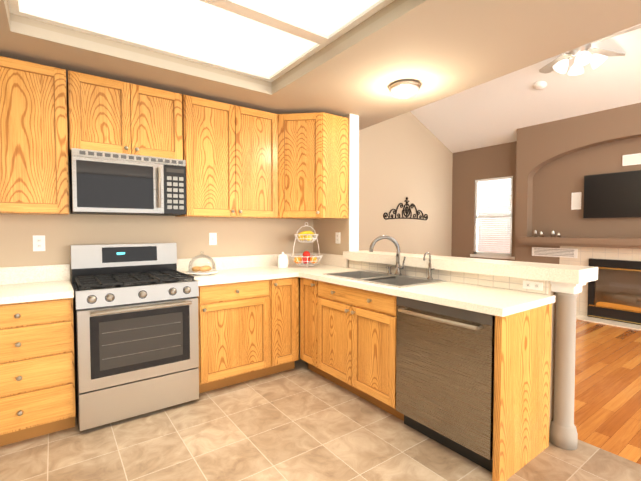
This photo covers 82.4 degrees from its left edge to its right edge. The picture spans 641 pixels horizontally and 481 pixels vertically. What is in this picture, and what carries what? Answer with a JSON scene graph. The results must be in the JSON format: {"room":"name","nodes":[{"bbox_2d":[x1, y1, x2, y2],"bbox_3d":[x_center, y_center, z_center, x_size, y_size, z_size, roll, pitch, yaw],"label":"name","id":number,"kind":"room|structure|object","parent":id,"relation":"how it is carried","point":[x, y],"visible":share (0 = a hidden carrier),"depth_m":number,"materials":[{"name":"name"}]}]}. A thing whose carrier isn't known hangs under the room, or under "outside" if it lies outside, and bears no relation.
{"room":"kitchen and living room","nodes":[
{"label":"kitchen and living room","id":0,"kind":"room"},
{"bbox_2d":[0,79,312,345],"bbox_3d":[-1.764,-0.089,2.998,4.320,2.600,0.120,-1,2,-36],"label":"wall","id":1,"kind":"structure","parent":0,"point":[189,236],"depth_m":3.11,"materials":[{"name":"beige paint"}]},
{"bbox_2d":[0,56,68,214],"bbox_3d":[-2.044,-0.677,2.473,0.544,0.990,0.359,-1,2,-36],"label":"upper cabinet","id":2,"kind":"object","parent":1,"relation":"attached to","point":[33,146],"visible":1,"depth_m":2.41,"materials":[{"name":"brown wood"}]},
{"bbox_2d":[33,235,44,250],"bbox_3d":[-2.073,0.021,2.696,0.072,0.116,0.008,-1,2,-36],"label":"electrical outlet","id":3,"kind":"object","parent":1,"relation":"attached to","point":[38,242],"visible":1,"depth_m":2.69,"materials":[{"name":"white plastic"}]},
{"bbox_2d":[67,70,182,159],"bbox_3d":[-1.507,-0.914,2.858,0.762,0.542,0.359,-1,2,-36],"label":"upper cabinet","id":4,"kind":"object","parent":1,"relation":"attached to","point":[109,115],"visible":0.98,"depth_m":2.71,"materials":[{"name":"brown wood"}]},
{"bbox_2d":[69,148,185,215],"bbox_3d":[-1.479,-0.420,2.836,0.750,0.432,0.452,-1,2,-36],"label":"microwave","id":5,"kind":"object","parent":4,"relation":"attached to","point":[106,183],"visible":1,"depth_m":2.67,"materials":[{"name":"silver metal"}]},
{"bbox_2d":[209,233,216,244],"bbox_3d":[-1.016,-0.015,3.464,0.072,0.116,0.015,-1,2,-36],"label":"light switch","id":6,"kind":"object","parent":1,"relation":"attached to","point":[212,238],"visible":1,"depth_m":3.46,"materials":[{"name":"white plastic"}]},
{"bbox_2d":[175,94,277,218],"bbox_3d":[-0.838,-0.707,3.355,0.872,0.990,0.359,-1,2,-36],"label":"upper cabinet","id":7,"kind":"object","parent":1,"relation":"attached to","point":[230,154],"visible":0.98,"depth_m":3.21,"materials":[{"name":"brown wood"}]},
{"bbox_2d":[265,112,347,218],"bbox_3d":[-0.156,-0.718,3.692,0.634,0.990,0.622,-1,2,-36],"label":"upper cabinet","id":8,"kind":"object","parent":1,"relation":"attached to","point":[312,165],"visible":0.96,"depth_m":3.48,"materials":[{"name":"brown wood"}]},
{"bbox_2d":[0,346,640,480],"bbox_3d":[0.196,1.328,0.452,4.420,0.060,6.620,-1,2,-36],"label":"floor","id":9,"kind":"structure","parent":0,"point":[300,421],"depth_m":2.18,"materials":[{"name":"beige tile"}]},
{"bbox_2d":[0,298,75,445],"bbox_3d":[-1.958,0.795,2.406,0.544,0.873,0.649,-1,2,-36],"label":"drawers","id":10,"kind":"object","parent":9,"relation":"on","point":[37,382],"visible":0.98,"depth_m":2.22,"materials":[{"name":"brown wood"}]},
{"bbox_2d":[0,264,73,303],"bbox_3d":[-1.986,0.277,2.375,0.612,0.160,0.637,-1,2,-36],"label":"countertop","id":11,"kind":"structure","parent":10,"relation":"on","point":[32,283],"depth_m":2.57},
{"bbox_2d":[70,243,198,430],"bbox_3d":[-1.390,0.628,2.750,0.762,1.182,0.713,-1,2,-36],"label":"range","id":12,"kind":"object","parent":9,"relation":"on","point":[135,322],"visible":1,"depth_m":2.54,"materials":[{"name":"silver metal"}]},
{"bbox_2d":[197,280,269,392],"bbox_3d":[-0.852,0.767,3.215,0.617,0.873,0.649,-1,2,-36],"label":"base cabinet","id":13,"kind":"object","parent":9,"relation":"on","point":[234,332],"visible":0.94,"depth_m":2.97,"materials":[{"name":"brown wood"}]},
{"bbox_2d":[177,254,295,285],"bbox_3d":[-0.752,0.246,3.278,0.888,0.160,0.637,-1,2,-36],"label":"countertop","id":14,"kind":"structure","parent":13,"relation":"on","point":[232,269],"depth_m":3.37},
{"bbox_2d":[186,251,218,275],"bbox_3d":[-1.007,0.190,3.116,0.270,0.202,0.270,-1,2,-36],"label":"dome","id":15,"kind":"object","parent":14,"relation":"on","point":[200,271],"visible":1,"depth_m":3.12,"materials":[{"name":"clear glass"}]},
{"bbox_2d":[266,277,298,375],"bbox_3d":[-0.481,0.758,3.487,0.300,0.873,0.649,-1,2,-36],"label":"base cabinet","id":16,"kind":"object","parent":9,"relation":"on","point":[284,318],"visible":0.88,"depth_m":3.26,"materials":[{"name":"brown wood"}]},
{"bbox_2d":[300,277,324,376],"bbox_3d":[0.106,0.761,3.406,0.609,0.873,0.268,-1,2,-36],"label":"base cabinet","id":17,"kind":"object","parent":9,"relation":"on","point":[308,317],"visible":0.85,"depth_m":3.25,"materials":[{"name":"brown wood"}]},
{"bbox_2d":[317,281,403,420],"bbox_3d":[0.453,0.777,2.932,0.609,0.873,0.905,-1,2,-36],"label":"base cabinet","id":18,"kind":"object","parent":9,"relation":"on","point":[356,341],"visible":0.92,"depth_m":2.71,"materials":[{"name":"brown wood"}]},
{"bbox_2d":[286,253,554,316],"bbox_3d":[0.402,0.256,2.977,0.617,0.160,2.487,-1,2,-36],"label":"countertop","id":19,"kind":"structure","parent":18,"relation":"on","point":[501,302],"depth_m":2.29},
{"bbox_2d":[278,252,287,267],"bbox_3d":[-0.375,0.194,3.641,0.104,0.158,0.104,-1,2,-36],"label":"ceramic canister","id":20,"kind":"object","parent":19,"relation":"on","point":[282,260],"visible":1,"depth_m":3.60,"materials":[{"name":"white ceramic"}]},
{"bbox_2d":[290,222,322,266],"bbox_3d":[-0.144,0.041,3.743,0.337,0.458,0.337,-1,2,-36],"label":"fruit basket","id":21,"kind":"object","parent":19,"relation":"on","point":[307,258],"visible":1,"depth_m":3.69,"materials":[{"name":"white metal"}]},
{"bbox_2d":[323,270,445,287],"bbox_3d":[0.478,0.382,2.927,0.505,0.182,0.870,-1,2,-36],"label":"double-bowl sink","id":22,"kind":"object","parent":19,"relation":"in","point":[386,279],"visible":0.35,"depth_m":2.95,"materials":[{"name":"silver metal"}]},
{"bbox_2d":[369,235,405,274],"bbox_3d":[0.555,0.122,3.006,0.245,0.331,0.214,-1,2,-36],"label":"gooseneck faucet","id":23,"kind":"object","parent":19,"relation":"on","point":[396,244],"visible":1,"depth_m":3.02,"materials":[{"name":"silver metal"}]},
{"bbox_2d":[423,252,434,279],"bbox_3d":[0.818,0.192,2.761,0.099,0.209,0.063,-1,2,-36],"label":"tap","id":24,"kind":"object","parent":19,"relation":"on","point":[429,271],"visible":1,"depth_m":2.77,"materials":[{"name":"silver metal"}]},
{"bbox_2d":[396,296,494,471],"bbox_3d":[0.898,0.800,2.291,0.650,0.869,0.645,-1,2,-36],"label":"dishwasher","id":25,"kind":"object","parent":9,"relation":"on","point":[445,376],"visible":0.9,"depth_m":2.08,"materials":[{"name":"silver metal"}]},
{"bbox_2d":[492,303,551,480],"bbox_3d":[1.132,0.807,2.033,0.577,0.873,0.036,-1,2,-36],"label":"peninsula end panel","id":26,"kind":"object","parent":9,"relation":"on","point":[522,369],"visible":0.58,"depth_m":1.97,"materials":[{"name":"brown wood"}]},
{"bbox_2d":[0,0,640,129],"bbox_3d":[0.037,-1.272,0.930,4.832,0.225,7.720,-1,2,-36],"label":"ceiling","id":27,"kind":"structure","parent":0,"point":[437,50],"depth_m":2.41,"materials":[{"name":"beige paint"}]},
{"bbox_2d":[7,0,394,81],"bbox_3d":[-0.622,-1.310,1.946,1.690,0.026,1.600,-1,2,-36],"label":"ceiling light panel","id":28,"kind":"object","parent":27,"relation":"attached to","point":[269,40],"visible":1,"depth_m":2.24,"materials":[{"name":"white paint"}]},
{"bbox_2d":[389,79,419,98],"bbox_3d":[0.665,-1.179,2.893,0.240,0.095,0.240,-1,2,-36],"label":"dome ceiling light","id":29,"kind":"object","parent":27,"relation":"attached to","point":[404,89],"visible":1,"depth_m":2.82,"materials":[{"name":"white glass"}]},
{"bbox_2d":[313,114,358,267],"bbox_3d":[-0.173,-0.136,4.378,0.120,2.600,1.732,-1,2,-36],"label":"wall","id":30,"kind":"structure","parent":0,"point":[325,230],"depth_m":3.69,"materials":[{"name":"beige paint"}]},
{"bbox_2d":[335,232,339,243],"bbox_3d":[0.179,-0.026,3.792,0.008,0.116,0.072,-1,2,-36],"label":"outlet","id":31,"kind":"object","parent":30,"relation":"attached to","point":[337,237],"visible":1,"depth_m":3.79,"materials":[{"name":"white plastic"}]},
{"bbox_2d":[351,231,356,242],"bbox_3d":[0.344,-0.033,3.676,0.072,0.116,0.015,-1,2,-36],"label":"light switch","id":32,"kind":"object","parent":30,"relation":"attached to","point":[354,237],"visible":1,"depth_m":3.67,"materials":[{"name":"white plastic"}]},
{"bbox_2d":[359,111,452,255],"bbox_3d":[1.006,-1.314,6.343,4.390,4.822,0.132,-1,2,-36],"label":"wall","id":33,"kind":"structure","parent":0,"point":[409,155],"depth_m":6.68,"materials":[{"name":"beige paint"}]},
{"bbox_2d":[383,197,427,219],"bbox_3d":[1.583,-0.585,6.706,1.215,0.419,0.048,-1,2,-36],"label":"art","id":34,"kind":"object","parent":33,"relation":"attached to","point":[405,210],"visible":1,"depth_m":6.69,"materials":[{"name":"grey metal"}]},
{"bbox_2d":[343,250,597,449],"bbox_3d":[0.936,0.673,2.912,0.295,1.082,2.010,-1,2,-36],"label":"breakfast bar","id":35,"kind":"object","parent":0,"point":[563,283],"depth_m":2.23,"materials":[{"name":"beige"}]},
{"bbox_2d":[523,280,542,290],"bbox_3d":[1.302,0.276,2.247,0.008,0.050,0.115,-1,2,-36],"label":"electrical outlet","id":36,"kind":"object","parent":35,"relation":"attached to","point":[532,285],"depth_m":2.24,"materials":[{"name":"white plastic"}]},
{"bbox_2d":[451,141,516,260],"bbox_3d":[4.965,-0.293,4.573,0.132,2.900,7.720,-1,2,-36],"label":"wall","id":37,"kind":"structure","parent":0,"point":[469,167],"depth_m":7.20,"materials":[{"name":"brown paint"}]},
{"bbox_2d":[470,176,514,259],"bbox_3d":[3.247,-0.421,6.881,0.095,1.500,0.860,-1,2,-36],"label":"window","id":38,"kind":"structure","parent":37,"relation":"in","point":[492,255],"depth_m":6.89,"materials":[{"name":"white paint"}]},
{"bbox_2d":[474,176,512,253],"bbox_3d":[3.233,-0.459,6.870,0.022,1.415,0.720,-1,2,-36],"label":"window blinds","id":39,"kind":"object","parent":38,"relation":"attached to","point":[504,211],"visible":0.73,"depth_m":6.88,"materials":[{"name":"white plastic"}]},
{"bbox_2d":[410,24,640,152],"bbox_3d":[3.256,-2.628,3.241,4.370,2.066,7.720,-1,2,-36],"label":"ceiling","id":40,"kind":"structure","parent":0,"point":[500,110],"depth_m":5.43,"materials":[{"name":"white paint"}]},
{"bbox_2d":[533,81,546,89],"bbox_3d":[3.094,-2.182,5.159,0.160,0.094,0.170,-1,2,-36],"label":"smoke detector","id":41,"kind":"object","parent":40,"relation":"attached to","point":[538,85],"visible":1,"depth_m":5.12,"materials":[{"name":"white plastic"}]},
{"bbox_2d":[539,25,640,75],"bbox_3d":[2.981,-2.195,4.117,1.337,0.529,1.275,-1,2,-36],"label":"ceiling fan","id":42,"kind":"object","parent":40,"relation":"hanging from","point":[581,54],"visible":0.58,"depth_m":4.18,"materials":[{"name":"silver metal"}]},
{"bbox_2d":[515,103,640,329],"bbox_3d":[4.577,-0.416,4.501,0.600,3.150,4.270,-1,2,-36],"label":"wall bump-out","id":43,"kind":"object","parent":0,"point":[557,161],"visible":0.65,"depth_m":5.54,"materials":[{"name":"brown paint"}]},
{"bbox_2d":[532,247,577,257],"bbox_3d":[3.658,0.188,5.739,0.019,0.140,0.640,-1,2,-36],"label":"air vent grille","id":44,"kind":"object","parent":43,"relation":"attached to","point":[557,252],"visible":0.98,"depth_m":5.71,"materials":[{"name":"white metal"}]},
{"bbox_2d":[571,192,581,209],"bbox_3d":[3.948,-0.610,5.646,0.012,0.260,0.130,-1,2,-36],"label":"speaker","id":45,"kind":"object","parent":43,"relation":"attached to","point":[576,200],"visible":1,"depth_m":5.64,"materials":[{"name":"white plastic"}]},
{"bbox_2d":[583,170,640,217],"bbox_3d":[4.337,-0.640,5.068,0.064,0.640,1.160,-1,2,-36],"label":"tv","id":46,"kind":"object","parent":43,"relation":"attached to","point":[613,195],"visible":1,"depth_m":5.23,"materials":[{"name":"black plastic"}]},
{"bbox_2d":[587,259,640,324],"bbox_3d":[4.285,0.702,5.026,0.214,0.849,0.970,-1,2,-36],"label":"fireplace insert","id":47,"kind":"object","parent":43,"relation":"in","point":[625,308],"visible":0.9,"depth_m":5.12,"materials":[{"name":"black metal"}]},
{"bbox_2d":[622,153,640,165],"bbox_3d":[4.365,-1.125,5.060,0.012,0.150,0.300,-1,2,-36],"label":"speaker","id":48,"kind":"object","parent":43,"relation":"attached to","point":[631,159],"visible":1,"depth_m":5.09,"materials":[{"name":"white plastic"}]},
{"bbox_2d":[574,319,640,464],"bbox_3d":[3.337,1.227,3.431,4.170,0.060,7.720,-1,2,-36],"label":"floor","id":49,"kind":"structure","parent":0,"point":[607,406],"depth_m":3.00,"materials":[{"name":"brown wood"}]},
{"label":"outside","id":50,"kind":"structure","parent":0,"visible":0},
{"bbox_2d":[478,179,510,252],"bbox_3d":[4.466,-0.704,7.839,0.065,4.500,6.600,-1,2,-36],"label":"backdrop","id":51,"kind":"structure","parent":50,"point":[507,198],"depth_m":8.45,"materials":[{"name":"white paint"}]}
]}

